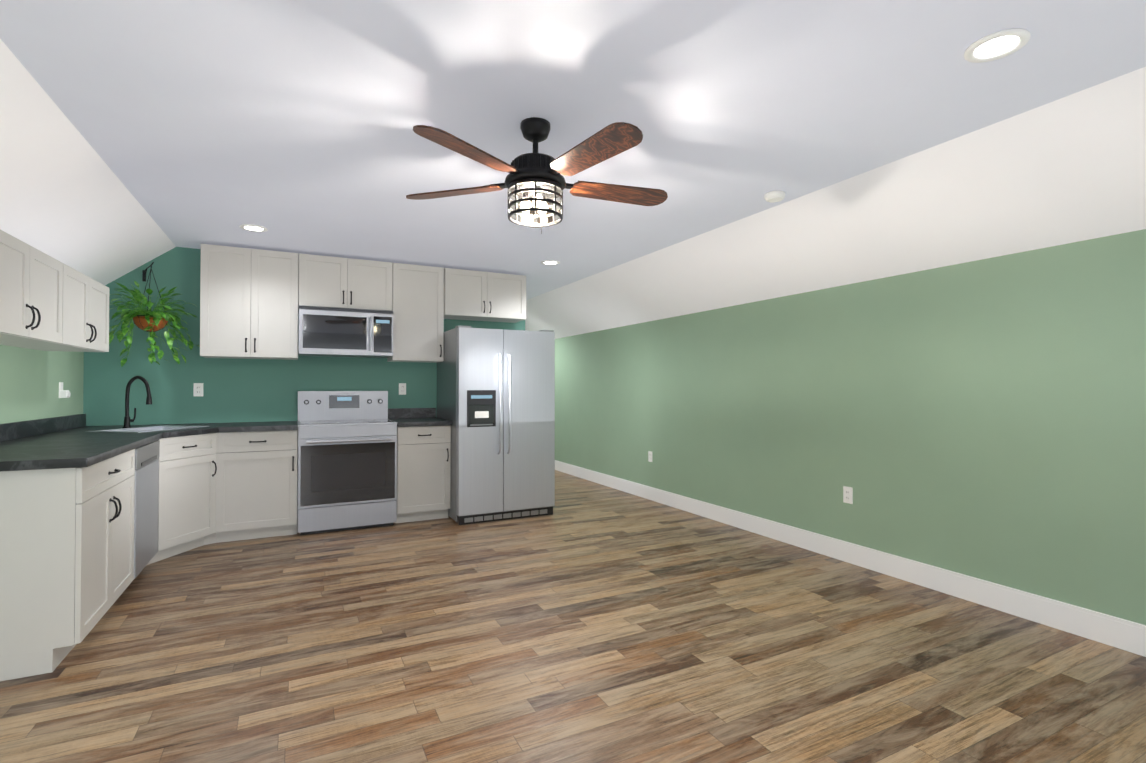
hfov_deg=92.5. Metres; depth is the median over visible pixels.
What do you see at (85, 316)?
upper cabinet
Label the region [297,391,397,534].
range
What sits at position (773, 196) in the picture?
smoke detector
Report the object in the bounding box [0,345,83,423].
wall
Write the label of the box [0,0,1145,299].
ceiling
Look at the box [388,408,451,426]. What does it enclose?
countertop
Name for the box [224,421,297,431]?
countertop
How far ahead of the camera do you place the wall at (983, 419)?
3.39 m
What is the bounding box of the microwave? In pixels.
[298,305,392,357]
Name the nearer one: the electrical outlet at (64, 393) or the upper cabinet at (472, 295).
the electrical outlet at (64, 393)
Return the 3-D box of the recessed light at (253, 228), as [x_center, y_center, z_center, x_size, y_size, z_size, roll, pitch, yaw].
[-2.389,-1.146,4.104,0.184,0.009,0.184,0,-1,-27]
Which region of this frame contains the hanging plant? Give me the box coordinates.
[109,262,199,366]
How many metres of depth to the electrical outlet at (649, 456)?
5.98 m
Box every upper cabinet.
[0,230,62,343]
[0,263,108,351]
[200,244,298,359]
[298,253,391,310]
[387,263,443,362]
[444,268,525,322]
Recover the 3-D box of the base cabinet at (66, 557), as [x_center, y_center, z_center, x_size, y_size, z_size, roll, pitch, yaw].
[-2.646,0.817,2.662,0.704,0.875,0.898,0,-1,-27]
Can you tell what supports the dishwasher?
on the floor
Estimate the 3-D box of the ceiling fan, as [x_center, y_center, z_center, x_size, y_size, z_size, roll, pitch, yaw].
[-0.131,-0.920,2.482,1.254,0.494,1.260,0,-1,-27]
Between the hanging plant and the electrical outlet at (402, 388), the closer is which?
the hanging plant
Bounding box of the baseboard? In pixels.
[555,460,1145,656]
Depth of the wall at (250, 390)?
4.72 m
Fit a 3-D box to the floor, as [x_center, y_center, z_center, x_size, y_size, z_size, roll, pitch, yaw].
[-0.449,1.308,3.043,5.375,0.100,11.600,0,-1,-27]
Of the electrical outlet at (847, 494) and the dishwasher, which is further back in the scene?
the electrical outlet at (847, 494)
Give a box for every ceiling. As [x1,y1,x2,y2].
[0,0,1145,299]
[0,39,175,284]
[525,67,1145,338]
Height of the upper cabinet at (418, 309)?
0.915 m
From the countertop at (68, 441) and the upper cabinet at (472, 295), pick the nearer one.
the countertop at (68, 441)
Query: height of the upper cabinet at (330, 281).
0.460 m
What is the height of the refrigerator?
1.777 m
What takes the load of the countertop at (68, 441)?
on the base cabinet at (187, 496)
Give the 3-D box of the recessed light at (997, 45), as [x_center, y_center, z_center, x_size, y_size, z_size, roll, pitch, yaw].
[1.478,-1.169,1.916,0.184,0.009,0.184,0,-1,-27]
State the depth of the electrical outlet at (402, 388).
5.48 m
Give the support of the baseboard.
attached to the wall at (983, 419)
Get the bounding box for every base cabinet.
[0,449,134,680]
[147,433,216,564]
[216,430,297,542]
[395,425,450,523]
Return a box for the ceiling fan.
[406,117,667,233]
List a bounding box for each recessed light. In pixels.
[239,224,267,231]
[541,260,559,264]
[964,28,1030,62]
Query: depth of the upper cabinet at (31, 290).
2.69 m
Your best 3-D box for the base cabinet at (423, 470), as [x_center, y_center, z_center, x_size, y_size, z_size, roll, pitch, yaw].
[-1.477,0.844,5.231,0.478,0.875,0.654,0,-1,-27]
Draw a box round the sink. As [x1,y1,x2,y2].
[86,425,208,432]
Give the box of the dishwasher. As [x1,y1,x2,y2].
[134,440,159,578]
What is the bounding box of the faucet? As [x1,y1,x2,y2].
[122,376,151,427]
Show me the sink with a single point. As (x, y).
(148, 429)
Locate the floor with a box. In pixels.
[0,470,1145,762]
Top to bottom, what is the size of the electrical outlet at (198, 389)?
0.114 m
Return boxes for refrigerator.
[437,325,554,524]
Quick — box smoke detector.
[764,191,784,202]
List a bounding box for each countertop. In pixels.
[0,414,227,470]
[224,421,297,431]
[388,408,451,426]
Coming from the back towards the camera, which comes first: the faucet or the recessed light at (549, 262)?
the recessed light at (549, 262)
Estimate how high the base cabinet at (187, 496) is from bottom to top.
0.875 m
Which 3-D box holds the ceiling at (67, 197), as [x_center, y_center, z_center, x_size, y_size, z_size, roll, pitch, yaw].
[-2.445,-0.988,2.056,0.700,0.570,11.200,0,-1,-27]
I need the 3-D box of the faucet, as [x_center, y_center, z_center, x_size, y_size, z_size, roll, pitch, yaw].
[-3.291,0.154,4.152,0.201,0.398,0.196,0,-1,-27]
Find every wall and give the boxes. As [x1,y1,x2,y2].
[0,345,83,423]
[83,247,524,467]
[555,229,1145,624]
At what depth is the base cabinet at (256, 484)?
4.38 m
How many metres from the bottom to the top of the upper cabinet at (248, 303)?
0.915 m
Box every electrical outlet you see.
[59,382,70,397]
[193,383,202,395]
[399,383,405,394]
[648,451,651,461]
[843,486,852,503]
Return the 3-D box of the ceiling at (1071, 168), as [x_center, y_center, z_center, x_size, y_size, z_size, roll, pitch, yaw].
[1.525,-0.966,4.067,0.750,0.570,11.200,0,-1,-27]
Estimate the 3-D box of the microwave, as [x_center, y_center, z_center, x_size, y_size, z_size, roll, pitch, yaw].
[-2.087,-0.444,5.043,0.781,0.417,0.459,0,-1,-27]

